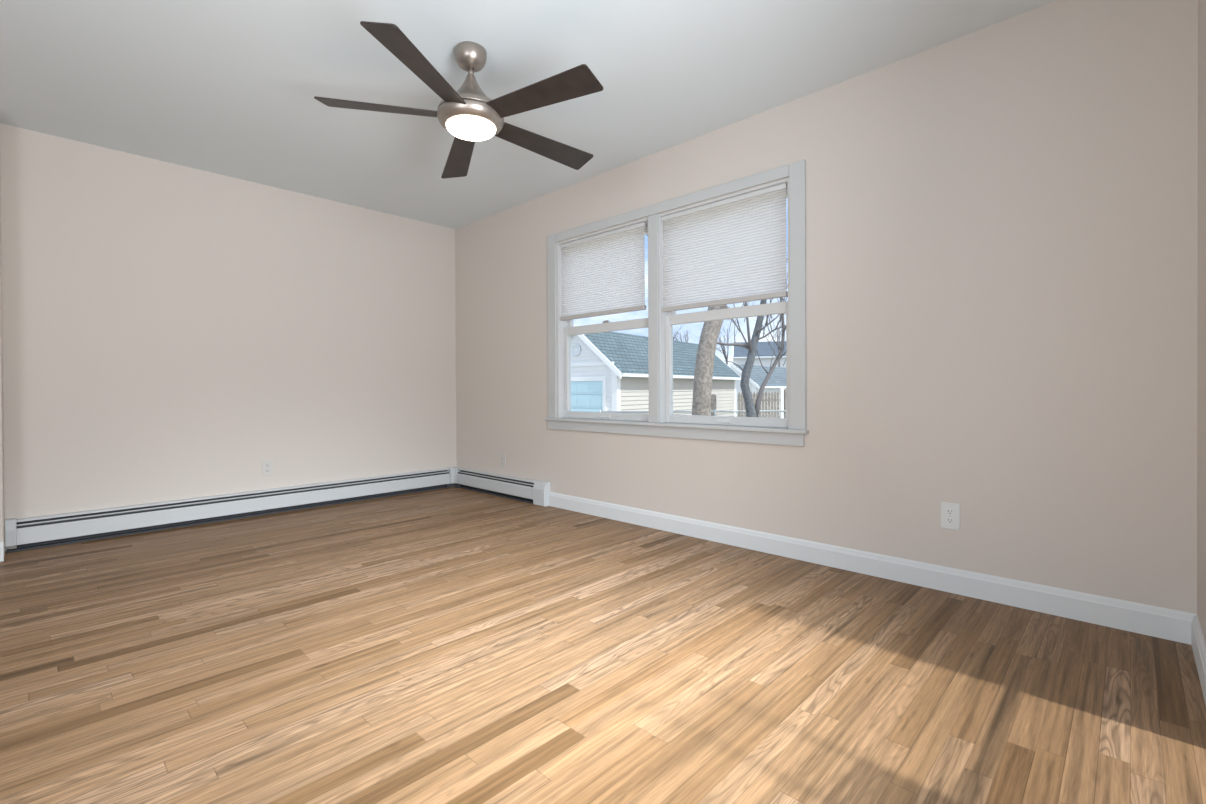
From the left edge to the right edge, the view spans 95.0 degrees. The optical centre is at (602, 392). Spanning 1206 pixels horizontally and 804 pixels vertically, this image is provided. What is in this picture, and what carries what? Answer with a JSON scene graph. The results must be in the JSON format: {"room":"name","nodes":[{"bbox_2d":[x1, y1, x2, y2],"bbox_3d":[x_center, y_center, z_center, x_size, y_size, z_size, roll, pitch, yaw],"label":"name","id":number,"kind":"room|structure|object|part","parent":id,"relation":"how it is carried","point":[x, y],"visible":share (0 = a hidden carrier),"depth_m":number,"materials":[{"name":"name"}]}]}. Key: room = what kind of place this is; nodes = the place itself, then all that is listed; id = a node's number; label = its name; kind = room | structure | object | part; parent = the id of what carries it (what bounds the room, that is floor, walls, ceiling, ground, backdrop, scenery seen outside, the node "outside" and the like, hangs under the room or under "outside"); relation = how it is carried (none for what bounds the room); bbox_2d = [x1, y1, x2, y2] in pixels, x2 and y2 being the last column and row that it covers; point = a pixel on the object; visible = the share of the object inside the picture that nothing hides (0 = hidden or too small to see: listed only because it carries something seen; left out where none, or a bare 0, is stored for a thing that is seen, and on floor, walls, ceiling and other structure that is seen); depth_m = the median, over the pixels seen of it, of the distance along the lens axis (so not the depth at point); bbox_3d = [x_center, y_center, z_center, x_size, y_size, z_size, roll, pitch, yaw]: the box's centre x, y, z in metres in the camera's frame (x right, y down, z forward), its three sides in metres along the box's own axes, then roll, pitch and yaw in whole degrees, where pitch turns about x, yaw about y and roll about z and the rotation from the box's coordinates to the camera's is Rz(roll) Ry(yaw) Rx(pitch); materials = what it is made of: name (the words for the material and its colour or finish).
{"room":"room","nodes":[
{"label":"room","id":0,"kind":"room"},
{"bbox_2d":[0,169,4,553],"bbox_3d":[-3.370,-0.313,3.019,0.255,2.440,0.114,0,0,44],"label":"wall","id":1,"kind":"structure","parent":0,"point":[2,503],"depth_m":2.98,"materials":[{"name":"grey paint"}]},
{"bbox_2d":[0,542,3,561],"bbox_3d":[-3.266,0.855,2.934,0.014,0.105,0.114,0,0,44],"label":"baseboard","id":2,"kind":"structure","parent":1,"relation":"attached to","point":[1,543],"depth_m":2.97,"materials":[{"name":"white paint"}]},
{"bbox_2d":[0,123,456,550],"bbox_3d":[-2.896,-0.320,3.794,0.130,2.440,4.448,0,0,44],"label":"wall","id":3,"kind":"structure","parent":0,"point":[170,331],"depth_m":3.81,"materials":[{"name":"grey paint"}]},
{"bbox_2d":[5,466,462,552],"bbox_3d":[-2.360,0.802,4.168,0.128,0.185,2.922,0,0,44],"label":"baseboard heater","id":4,"kind":"object","parent":3,"relation":"attached to","point":[30,533],"visible":0.91,"depth_m":3.79,"materials":[{"name":"white metal"}]},
{"bbox_2d":[262,460,272,475],"bbox_3d":[-2.497,0.559,4.112,0.008,0.117,0.073,0,0,44],"label":"wall outlet","id":5,"kind":"object","parent":3,"relation":"attached to","point":[267,465],"visible":1,"depth_m":4.11,"materials":[{"name":"grey paint"}]},
{"bbox_2d":[0,0,1056,228],"bbox_3d":[-1.114,-1.614,2.076,5.078,0.150,4.448,0,0,44],"label":"ceiling","id":6,"kind":"structure","parent":0,"point":[229,88],"depth_m":2.66,"materials":[{"name":"white paint"}]},
{"bbox_2d":[314,21,602,178],"bbox_3d":[-0.563,-1.355,2.502,1.294,0.377,1.278,0,0,44],"label":"ceiling fan","id":7,"kind":"object","parent":6,"relation":"hanging from","point":[467,113],"visible":1,"depth_m":2.40,"materials":[{"name":"brown wood"}]},
{"bbox_3d":[-0.982,-1.277,2.470,0.555,0.083,0.141,0,0,-1],"label":"blade","id":8,"kind":"part","parent":7,"relation":"part of","materials":[{"name":"brown wood"}]},
{"bbox_3d":[-0.690,-1.238,2.117,0.141,0.039,0.557,0,0,14],"label":"blade","id":9,"kind":"part","parent":7,"relation":"part of","materials":[{"name":"brown wood"}]},
{"bbox_3d":[-0.736,-1.224,2.856,0.141,0.056,0.557,0,0,-22],"label":"blade","id":10,"kind":"part","parent":7,"relation":"part of","materials":[{"name":"brown wood"}]},
{"bbox_3d":[-0.595,-1.186,2.494,0.220,0.040,0.220,0,0,44],"label":"lamp shade","id":11,"kind":"part","parent":7,"relation":"part of","materials":[{"name":"white glass"}]},
{"bbox_3d":[-0.299,-1.225,2.745,0.557,0.056,0.141,-1,0,-41],"label":"blade","id":12,"kind":"part","parent":7,"relation":"part of","materials":[{"name":"brown wood"}]},
{"bbox_3d":[-0.267,-1.228,2.286,0.557,0.048,0.141,0,0,32],"label":"blade","id":13,"kind":"part","parent":7,"relation":"part of","materials":[{"name":"brown wood"}]},
{"bbox_2d":[0,487,1205,803],"bbox_3d":[-1.101,0.961,2.092,5.078,0.120,4.448,0,0,44],"label":"floor","id":14,"kind":"structure","parent":0,"point":[452,645],"depth_m":1.74,"materials":[{"name":"brown wood"}]},
{"bbox_2d":[455,0,1197,613],"bbox_3d":[0.431,-0.336,3.600,4.948,2.440,0.130,0,0,44],"label":"wall","id":15,"kind":"structure","parent":0,"point":[1002,217],"depth_m":2.41,"materials":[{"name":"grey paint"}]},
{"bbox_2d":[456,468,549,506],"bbox_3d":[-0.890,0.791,4.740,1.265,0.185,0.066,0,0,44],"label":"baseboard heater","id":16,"kind":"object","parent":15,"relation":"attached to","point":[535,492],"visible":1,"depth_m":4.65,"materials":[{"name":"white metal"}]},
{"bbox_3d":[-0.956,0.800,4.772,1.126,0.094,0.016,0,0,44],"label":"panel","id":17,"kind":"part","parent":16,"relation":"part of","materials":[{"name":"white metal"}]},
{"bbox_2d":[500,453,505,466],"bbox_3d":[-0.862,0.581,4.750,0.073,0.117,0.008,0,0,44],"label":"wall outlet","id":18,"kind":"object","parent":15,"relation":"attached to","point":[502,456],"visible":1,"depth_m":4.75,"materials":[{"name":"grey paint"}]},
{"bbox_2d":[557,218,648,420],"bbox_3d":[0.030,-0.471,3.996,0.913,1.364,0.149,0,0,44],"label":"window","id":19,"kind":"structure","parent":15,"relation":"in","point":[565,329],"depth_m":4.24,"materials":[{"name":"white plastic"}]},
{"bbox_2d":[560,222,645,320],"bbox_3d":[-0.020,-0.848,3.977,0.835,0.583,0.032,0,0,44],"label":"cellular shade","id":20,"kind":"object","parent":19,"relation":"attached to","point":[602,274],"visible":1,"depth_m":3.94,"materials":[{"name":"white fabric"}]},
{"bbox_3d":[-0.020,-0.571,3.977,0.835,0.030,0.028,0,0,44],"label":"rail","id":21,"kind":"part","parent":20,"relation":"part of","materials":[{"name":"grey plastic"}]},
{"bbox_3d":[0.030,-0.156,3.996,0.887,0.697,0.034,0,0,44],"label":"sash","id":22,"kind":"part","parent":19,"relation":"part of","materials":[{"name":"white plastic"}]},
{"bbox_3d":[0.053,-0.796,4.019,0.887,0.687,0.031,0,0,44],"label":"sash","id":23,"kind":"part","parent":19,"relation":"part of","materials":[{"name":"white plastic"}]},
{"bbox_2d":[544,160,808,446],"bbox_3d":[0.331,-0.469,3.632,2.100,1.502,0.120,0,0,44],"label":"trim","id":24,"kind":"structure","parent":15,"relation":"attached to","point":[796,171],"depth_m":3.39,"materials":[{"name":"grey paint"}]},
{"bbox_3d":[0.329,-0.480,3.595,0.080,1.349,0.016,0,0,44],"label":"mullion casing","id":25,"kind":"part","parent":24,"relation":"part of","materials":[{"name":"grey paint"}]},
{"bbox_2d":[659,178,789,428],"bbox_3d":[0.733,-0.470,3.324,0.890,1.364,0.149,0,0,44],"label":"window","id":26,"kind":"structure","parent":15,"relation":"in","point":[667,320],"depth_m":3.41,"materials":[{"name":"white plastic"}]},
{"bbox_2d":[662,183,787,311],"bbox_3d":[0.695,-0.831,3.294,0.844,0.615,0.032,0,0,44],"label":"cellular shade","id":27,"kind":"object","parent":26,"relation":"attached to","point":[731,250],"visible":1,"depth_m":3.25,"materials":[{"name":"white fabric"}]},
{"bbox_3d":[0.695,-0.539,3.294,0.844,0.030,0.028,0,0,44],"label":"rail","id":28,"kind":"part","parent":27,"relation":"part of","materials":[{"name":"grey plastic"}]},
{"bbox_3d":[0.733,-0.156,3.324,0.864,0.697,0.034,0,0,44],"label":"sash","id":29,"kind":"part","parent":26,"relation":"part of","materials":[{"name":"white plastic"}]},
{"bbox_3d":[0.756,-0.796,3.348,0.864,0.687,0.031,0,0,44],"label":"sash","id":30,"kind":"part","parent":26,"relation":"part of","materials":[{"name":"white plastic"}]},
{"bbox_2d":[549,492,1196,644],"bbox_3d":[0.834,0.831,3.128,3.452,0.108,0.014,0,0,44],"label":"baseboard","id":31,"kind":"structure","parent":15,"relation":"attached to","point":[1159,622],"depth_m":2.50,"materials":[{"name":"white paint"}]},
{"bbox_2d":[941,502,959,529],"bbox_3d":[1.542,0.547,2.453,0.073,0.117,0.008,0,0,44],"label":"wall outlet","id":32,"kind":"object","parent":15,"relation":"attached to","point":[950,512],"visible":1,"depth_m":2.45,"materials":[{"name":"white plastic"}]},
{"bbox_2d":[946,517,954,523],"bbox_3d":[1.540,0.567,2.451,0.034,0.025,0.002,0,0,44],"label":"receptacle","id":33,"kind":"object","parent":32,"relation":"attached to","point":[949,520],"depth_m":2.45,"materials":[{"name":"grey plastic"}]},
{"bbox_2d":[946,509,954,514],"bbox_3d":[1.540,0.527,2.451,0.034,0.025,0.002,0,0,44],"label":"receptacle","id":34,"kind":"object","parent":32,"relation":"attached to","point":[948,511],"depth_m":2.45,"materials":[{"name":"grey plastic"}]},
{"bbox_2d":[1197,0,1205,642],"bbox_3d":[0.681,-0.318,0.375,0.130,2.440,4.188,0,0,44],"label":"wall","id":35,"kind":"structure","parent":0,"point":[1201,272],"depth_m":1.82,"materials":[{"name":"grey paint"}]},
{"bbox_2d":[1191,615,1205,704],"bbox_3d":[1.829,0.834,1.681,0.014,0.108,0.704,0,0,44],"label":"baseboard","id":36,"kind":"structure","parent":35,"relation":"attached to","point":[1198,643],"depth_m":1.74,"materials":[{"name":"white paint"}]},
{"label":"outside","id":37,"kind":"structure","parent":0,"visible":0},
{"bbox_3d":[17.197,1.291,68.647,150.000,0.200,117.012,0,0,44],"label":"ground","id":38,"kind":"structure","parent":37,"visible":0},
{"bbox_2d":[571,326,740,416],"bbox_3d":[2.236,-0.508,25.244,4.290,4.094,11.260,0,0,36],"label":"garage","id":39,"kind":"structure","parent":38,"relation":"on","point":[609,370],"depth_m":20.93,"materials":[{"name":"beige wood"}]},
{"bbox_2d":[571,344,580,355],"bbox_3d":[-1.022,-1.620,20.789,0.440,0.440,0.060,0,0,36],"label":"gable vent","id":40,"kind":"object","parent":39,"relation":"attached to","point":[575,348],"depth_m":20.77,"materials":[{"name":"silver metal"}]},
{"bbox_3d":[-0.997,0.494,20.823,2.760,2.180,0.090,0,0,36],"label":"door casing","id":41,"kind":"part","parent":39,"relation":"part of","materials":[{"name":"white"}]},
{"bbox_2d":[674,326,691,341],"bbox_3d":[5.830,-2.589,45.922,2.947,8.066,2.243,0,0,1],"label":"bare tree","id":42,"kind":"object","parent":38,"relation":"on","point":[684,326],"visible":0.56,"depth_m":45.86,"materials":[{"name":"grey plant"}]},
{"bbox_2d":[646,234,726,415],"bbox_3d":[1.677,-2.129,8.738,3.253,7.648,2.689,0,0,-22],"label":"tree","id":43,"kind":"object","parent":38,"relation":"on","point":[704,365],"visible":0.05,"depth_m":8.90,"materials":[{"name":"grey plant"}]},
{"bbox_2d":[599,409,786,417],"bbox_3d":[2.436,1.013,12.007,5.046,1.316,0.049,0,0,0],"label":"fence","id":44,"kind":"object","parent":38,"relation":"on","point":[714,411],"visible":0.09,"depth_m":11.99,"materials":[{"name":"silver metal"}]},
{"bbox_3d":[2.433,0.405,12.003,4.996,0.039,0.039,0,0,0],"label":"rail","id":45,"kind":"part","parent":44,"relation":"part of","materials":[{"name":"silver metal"}]},
{"bbox_2d":[711,395,715,415],"bbox_3d":[2.455,0.853,12.256,0.105,1.632,0.105,0,0,0],"label":"fence post","id":46,"kind":"object","parent":38,"relation":"on","point":[713,397],"visible":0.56,"depth_m":12.20,"materials":[{"name":"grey wood"}]},
{"bbox_2d":[716,320,733,364],"bbox_3d":[8.792,-2.357,41.508,2.775,7.628,4.019,0,0,32],"label":"bare tree","id":47,"kind":"object","parent":38,"relation":"on","point":[724,351],"visible":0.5,"depth_m":41.39,"materials":[{"name":"grey plant"}]},
{"bbox_2d":[717,243,787,416],"bbox_3d":[3.454,-1.201,11.200,2.742,5.743,1.804,0,0,15],"label":"tree","id":48,"kind":"object","parent":38,"relation":"on","point":[752,410],"visible":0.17,"depth_m":11.01,"materials":[{"name":"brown plant"}]},
{"bbox_3d":[3.350,-0.831,11.211,0.830,2.786,0.162,0,0,-21],"label":"stem","id":49,"kind":"part","parent":48,"relation":"part of","materials":[{"name":"grey plant"}]},
{"bbox_2d":[729,363,785,415],"bbox_3d":[11.272,-0.258,39.029,3.690,3.328,10.060,0,0,38],"label":"house","id":50,"kind":"structure","parent":38,"relation":"on","point":[777,380],"depth_m":36.24,"materials":[{"name":"white"}]},
{"bbox_2d":[738,391,779,417],"bbox_3d":[6.801,0.712,24.035,1.868,1.623,0.060,0,0,0],"label":"fence","id":51,"kind":"object","parent":38,"relation":"on","point":[741,405],"visible":0.36,"depth_m":24.00,"materials":[{"name":"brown wood"}]},
{"bbox_2d":[733,341,785,367],"bbox_3d":[15.313,-1.795,52.684,5.660,6.190,7.090,0,0,14],"label":"house","id":52,"kind":"structure","parent":38,"relation":"on","point":[765,352],"depth_m":50.12,"materials":[{"name":"white"}]},
{"bbox_2d":[774,314,784,366],"bbox_3d":[15.644,-3.257,47.296,1.566,9.281,3.813,0,0,27],"label":"bare tree","id":53,"kind":"object","parent":38,"relation":"on","point":[778,339],"visible":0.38,"depth_m":46.18,"materials":[{"name":"grey plant"}]},
{"bbox_2d":[780,387,784,417],"bbox_3d":[7.308,0.681,22.505,0.150,1.798,0.150,0,0,0],"label":"fence post","id":54,"kind":"object","parent":38,"relation":"on","point":[782,388],"visible":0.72,"depth_m":22.43,"materials":[{"name":"white wood"}]},
{"bbox_2d":[784,389,786,417],"bbox_3d":[7.139,0.719,21.505,0.150,1.737,0.150,0,0,0],"label":"fence post","id":55,"kind":"object","parent":38,"relation":"on","point":[785,408],"visible":0.28,"depth_m":21.43,"materials":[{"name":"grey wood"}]}
]}

